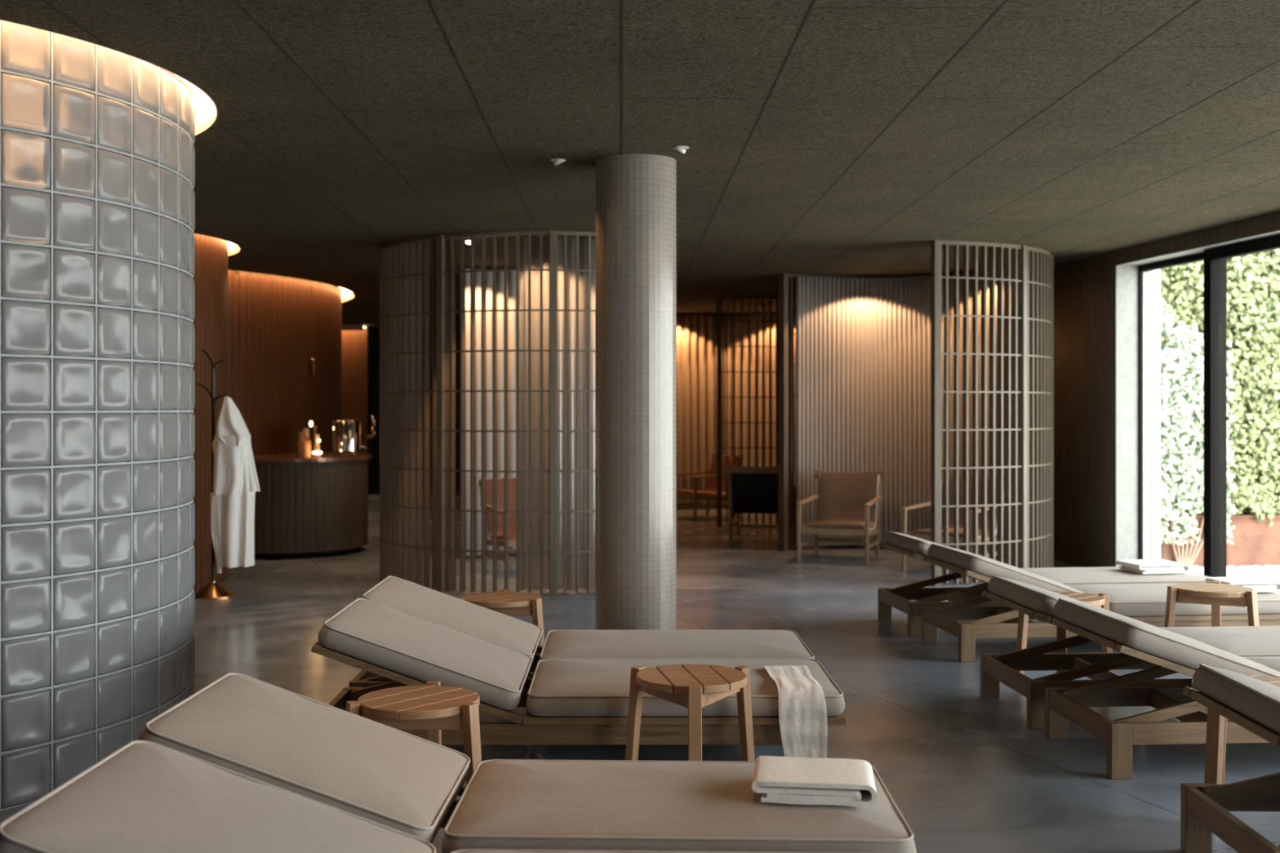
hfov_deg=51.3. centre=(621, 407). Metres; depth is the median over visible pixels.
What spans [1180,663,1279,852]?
sun lounger
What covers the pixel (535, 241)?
curtain
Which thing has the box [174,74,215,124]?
diffuser
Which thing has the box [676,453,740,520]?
armchair
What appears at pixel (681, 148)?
recessed light
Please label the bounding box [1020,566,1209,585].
seat cushion
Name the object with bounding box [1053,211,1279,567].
panelling
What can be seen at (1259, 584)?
folded towel
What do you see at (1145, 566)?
folded towel
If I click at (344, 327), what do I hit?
light
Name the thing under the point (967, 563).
cushion
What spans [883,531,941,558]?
cushion
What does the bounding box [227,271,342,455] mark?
wall
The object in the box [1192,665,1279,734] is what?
cushion
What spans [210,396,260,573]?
bathrobe
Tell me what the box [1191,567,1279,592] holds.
ground
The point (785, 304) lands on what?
slatted screen
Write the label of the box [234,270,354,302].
light
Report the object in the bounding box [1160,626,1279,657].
seat cushion
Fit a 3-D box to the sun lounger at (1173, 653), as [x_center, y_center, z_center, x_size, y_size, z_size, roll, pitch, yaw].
[2.834,1.105,5.415,2.030,0.590,0.746,0,0,-4]
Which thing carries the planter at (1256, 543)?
on the ground
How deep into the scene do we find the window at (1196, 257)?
10.02 m
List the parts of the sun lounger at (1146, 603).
leg, backrest frame, leg, rail, cross rail, rail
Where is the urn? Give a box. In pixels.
[331,419,366,456]
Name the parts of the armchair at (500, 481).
leg, rail, armrest, rail, leg, rail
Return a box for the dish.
[312,451,321,453]
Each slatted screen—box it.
[379,230,595,596]
[716,296,794,526]
[778,273,863,551]
[930,240,1053,586]
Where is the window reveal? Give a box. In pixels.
[1116,230,1279,566]
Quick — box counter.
[253,453,372,559]
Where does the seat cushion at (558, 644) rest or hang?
on the sun lounger at (415, 599)
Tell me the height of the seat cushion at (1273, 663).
0.109 m
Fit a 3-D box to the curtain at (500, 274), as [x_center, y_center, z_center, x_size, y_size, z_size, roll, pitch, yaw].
[-0.542,0.040,12.478,1.892,2.660,0.432,0,0,4]
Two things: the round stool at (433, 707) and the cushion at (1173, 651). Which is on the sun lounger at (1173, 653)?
the cushion at (1173, 651)
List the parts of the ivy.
stem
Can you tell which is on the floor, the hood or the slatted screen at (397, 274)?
the slatted screen at (397, 274)
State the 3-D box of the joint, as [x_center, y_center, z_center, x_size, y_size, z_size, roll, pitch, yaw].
[-2.496,-1.324,9.750,16.233,0.011,26.500,0,0,0]
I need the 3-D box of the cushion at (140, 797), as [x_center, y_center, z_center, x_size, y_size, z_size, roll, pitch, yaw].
[-0.840,0.968,2.907,0.804,0.109,0.745,19,1,2]
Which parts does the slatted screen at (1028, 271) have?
post, rail, post, rail, post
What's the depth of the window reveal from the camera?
11.16 m
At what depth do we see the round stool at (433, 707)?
4.30 m
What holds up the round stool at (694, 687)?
on the floor
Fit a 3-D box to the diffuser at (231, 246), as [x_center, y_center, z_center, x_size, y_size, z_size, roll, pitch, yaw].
[-4.630,-1.374,10.660,3.028,0.008,3.028,0,0,0]
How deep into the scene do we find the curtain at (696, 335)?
18.43 m
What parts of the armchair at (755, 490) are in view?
leg, rail, leg, rail, rail, leg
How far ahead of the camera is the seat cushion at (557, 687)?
5.05 m
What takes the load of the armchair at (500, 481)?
on the floor
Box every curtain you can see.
[465,268,519,555]
[520,236,595,590]
[676,312,795,507]
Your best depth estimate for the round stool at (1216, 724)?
4.48 m
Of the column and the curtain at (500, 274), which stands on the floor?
the column
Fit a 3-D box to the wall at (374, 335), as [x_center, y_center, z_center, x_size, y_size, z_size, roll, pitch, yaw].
[-4.691,0.040,23.150,15.218,2.720,0.300,0,0,0]
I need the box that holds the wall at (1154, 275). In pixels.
[1149,269,1160,559]
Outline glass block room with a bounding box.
[0,20,195,810]
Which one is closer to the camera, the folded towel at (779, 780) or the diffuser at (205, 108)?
the folded towel at (779, 780)
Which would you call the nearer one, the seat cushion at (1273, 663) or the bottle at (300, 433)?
the seat cushion at (1273, 663)
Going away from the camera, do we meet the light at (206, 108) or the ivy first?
the light at (206, 108)
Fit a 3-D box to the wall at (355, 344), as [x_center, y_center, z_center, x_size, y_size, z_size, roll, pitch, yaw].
[-7.995,0.040,21.500,7.810,2.720,0.200,0,0,0]
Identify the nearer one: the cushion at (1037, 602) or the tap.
the cushion at (1037, 602)
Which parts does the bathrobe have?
hem panel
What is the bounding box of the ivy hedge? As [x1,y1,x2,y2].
[1160,248,1279,526]
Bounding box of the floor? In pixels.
[0,488,1279,852]
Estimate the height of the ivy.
3.655 m
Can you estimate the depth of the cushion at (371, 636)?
5.06 m
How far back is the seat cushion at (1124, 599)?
7.48 m
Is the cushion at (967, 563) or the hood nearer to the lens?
the cushion at (967, 563)
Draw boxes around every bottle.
[297,431,302,456]
[301,428,311,457]
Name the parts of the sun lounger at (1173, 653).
leg, leg, backrest frame, rail, cross rail, rail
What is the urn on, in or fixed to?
on the counter
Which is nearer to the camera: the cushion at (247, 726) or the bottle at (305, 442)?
the cushion at (247, 726)
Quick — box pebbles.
[1188,565,1279,582]
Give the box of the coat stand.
[195,349,235,599]
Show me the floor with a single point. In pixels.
(966, 771)
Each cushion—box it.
[0,743,432,852]
[136,675,469,844]
[318,599,531,710]
[361,577,542,666]
[440,760,916,852]
[461,850,603,852]
[525,659,845,716]
[539,630,814,660]
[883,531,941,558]
[927,544,1084,593]
[987,577,1110,618]
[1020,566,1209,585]
[1053,600,1279,677]
[1066,582,1279,616]
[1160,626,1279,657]
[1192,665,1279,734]
[1244,657,1279,671]
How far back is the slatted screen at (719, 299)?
15.80 m
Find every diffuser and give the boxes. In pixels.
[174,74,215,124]
[227,241,237,249]
[340,287,352,297]
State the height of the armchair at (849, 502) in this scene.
0.806 m
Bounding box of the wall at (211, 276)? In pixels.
[193,233,227,590]
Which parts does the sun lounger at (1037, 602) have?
leg, backrest frame, leg, rail, cross rail, rail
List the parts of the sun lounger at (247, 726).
rail, backrest frame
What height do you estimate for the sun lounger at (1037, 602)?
0.590 m
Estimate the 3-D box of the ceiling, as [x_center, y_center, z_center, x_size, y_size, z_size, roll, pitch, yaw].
[-2.978,-1.350,9.750,18.644,0.060,27.100,0,0,0]
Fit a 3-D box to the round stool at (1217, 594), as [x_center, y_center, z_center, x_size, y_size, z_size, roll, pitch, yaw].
[3.124,1.177,7.134,0.472,0.448,0.491,0,0,0]
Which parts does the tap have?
spout, handle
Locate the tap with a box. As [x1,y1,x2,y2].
[361,415,376,439]
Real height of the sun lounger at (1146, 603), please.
0.590 m
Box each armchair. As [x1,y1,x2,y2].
[475,476,519,578]
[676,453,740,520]
[724,464,795,540]
[796,470,884,565]
[901,474,1004,571]
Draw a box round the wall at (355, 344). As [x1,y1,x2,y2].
[342,325,369,494]
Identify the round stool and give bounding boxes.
[346,680,481,784]
[458,589,544,654]
[625,664,755,761]
[1016,591,1114,675]
[1164,581,1259,626]
[1191,674,1279,784]
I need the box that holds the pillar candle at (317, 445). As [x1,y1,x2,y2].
[313,434,320,457]
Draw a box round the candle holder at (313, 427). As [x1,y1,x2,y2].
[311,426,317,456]
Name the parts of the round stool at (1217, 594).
leg, leg, leg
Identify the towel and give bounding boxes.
[751,755,876,807]
[762,665,827,758]
[1115,559,1190,573]
[1205,576,1279,591]
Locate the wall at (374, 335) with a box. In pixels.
[369,331,459,488]
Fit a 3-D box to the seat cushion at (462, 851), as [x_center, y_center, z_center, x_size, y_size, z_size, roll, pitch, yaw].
[0.163,1.108,2.877,1.210,0.109,0.746,0,0,2]
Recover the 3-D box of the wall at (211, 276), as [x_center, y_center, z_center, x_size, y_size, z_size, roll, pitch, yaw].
[-4.630,0.015,10.660,2.840,2.770,2.840,0,0,0]
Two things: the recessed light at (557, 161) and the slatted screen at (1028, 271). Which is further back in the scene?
the slatted screen at (1028, 271)
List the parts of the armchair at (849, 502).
leg, armrest, rail, leg, rail, rail, leg, armrest, rail, leg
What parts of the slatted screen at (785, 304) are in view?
post, rail, post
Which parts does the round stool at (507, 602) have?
leg, leg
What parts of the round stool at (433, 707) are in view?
leg, leg, leg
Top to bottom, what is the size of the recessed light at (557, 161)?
0.031 m
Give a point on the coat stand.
(213, 590)
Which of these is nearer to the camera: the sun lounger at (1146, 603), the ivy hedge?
the sun lounger at (1146, 603)
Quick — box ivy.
[1160,264,1236,568]
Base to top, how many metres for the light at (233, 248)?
0.071 m
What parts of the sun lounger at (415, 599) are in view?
leg, rail, rail, backrest frame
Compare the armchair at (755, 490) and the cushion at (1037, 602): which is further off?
the armchair at (755, 490)
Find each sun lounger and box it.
[0,740,806,852]
[136,672,916,852]
[311,598,846,745]
[348,576,814,687]
[877,530,1210,636]
[921,543,1279,662]
[980,575,1279,729]
[1044,598,1279,779]
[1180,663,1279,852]
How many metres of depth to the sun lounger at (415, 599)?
5.97 m
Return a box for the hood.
[216,396,251,448]
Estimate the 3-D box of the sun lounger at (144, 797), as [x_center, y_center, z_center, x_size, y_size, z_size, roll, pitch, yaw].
[-0.247,1.105,2.889,2.030,0.590,0.746,0,0,2]
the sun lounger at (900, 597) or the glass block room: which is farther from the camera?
the sun lounger at (900, 597)
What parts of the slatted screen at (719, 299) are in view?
post, rail, post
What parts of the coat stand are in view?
arm, arm, arm, arm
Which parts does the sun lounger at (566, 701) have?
leg, backrest frame, rail, rail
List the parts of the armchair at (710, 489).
rail, rail, armrest, leg, leg, armrest, rail, rail, leg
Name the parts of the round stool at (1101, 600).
leg, leg, leg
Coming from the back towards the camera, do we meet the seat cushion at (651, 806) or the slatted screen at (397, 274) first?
the slatted screen at (397, 274)
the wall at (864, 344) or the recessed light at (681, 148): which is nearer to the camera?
the recessed light at (681, 148)
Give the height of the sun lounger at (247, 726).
0.590 m
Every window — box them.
[1138,252,1226,577]
[1203,234,1279,577]
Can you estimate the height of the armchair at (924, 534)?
0.806 m
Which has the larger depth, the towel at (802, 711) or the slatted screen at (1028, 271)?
the slatted screen at (1028, 271)
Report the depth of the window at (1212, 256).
9.98 m
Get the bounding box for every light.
[0,19,217,135]
[195,233,240,256]
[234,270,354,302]
[342,324,365,330]
[550,158,566,165]
[672,146,688,153]
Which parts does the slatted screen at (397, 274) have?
post, rail, post, rail, post, rail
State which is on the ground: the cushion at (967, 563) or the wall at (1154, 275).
the wall at (1154, 275)
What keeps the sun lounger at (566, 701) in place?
on the floor
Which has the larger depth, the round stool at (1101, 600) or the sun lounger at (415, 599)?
the round stool at (1101, 600)
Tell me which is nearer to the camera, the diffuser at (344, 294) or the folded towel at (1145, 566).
the folded towel at (1145, 566)
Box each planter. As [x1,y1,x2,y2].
[1160,515,1203,567]
[1226,515,1279,567]
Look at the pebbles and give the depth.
11.69 m
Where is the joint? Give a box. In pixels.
[42,0,1279,327]
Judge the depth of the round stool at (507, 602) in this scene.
6.66 m
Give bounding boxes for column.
[595,153,676,630]
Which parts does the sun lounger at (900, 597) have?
leg, leg, backrest frame, rail, cross rail, rail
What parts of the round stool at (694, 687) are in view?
leg, leg, leg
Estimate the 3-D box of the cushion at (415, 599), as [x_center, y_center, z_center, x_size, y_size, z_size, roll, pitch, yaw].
[-0.763,0.968,6.111,0.804,0.109,0.745,19,0,0]
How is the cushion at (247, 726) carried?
on the sun lounger at (247, 726)
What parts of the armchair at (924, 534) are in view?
leg, armrest, rail, leg, rail, armrest, rail, leg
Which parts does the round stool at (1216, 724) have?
leg, leg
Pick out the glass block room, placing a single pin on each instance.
(97, 150)
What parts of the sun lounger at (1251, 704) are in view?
leg, backrest frame, rail, leg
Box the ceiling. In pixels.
[0,0,1279,331]
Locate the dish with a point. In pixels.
(313, 452)
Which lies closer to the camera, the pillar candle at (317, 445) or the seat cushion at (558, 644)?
the seat cushion at (558, 644)
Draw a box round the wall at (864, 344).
[795,269,1004,554]
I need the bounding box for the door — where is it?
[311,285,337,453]
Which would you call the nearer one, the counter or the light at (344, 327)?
the counter

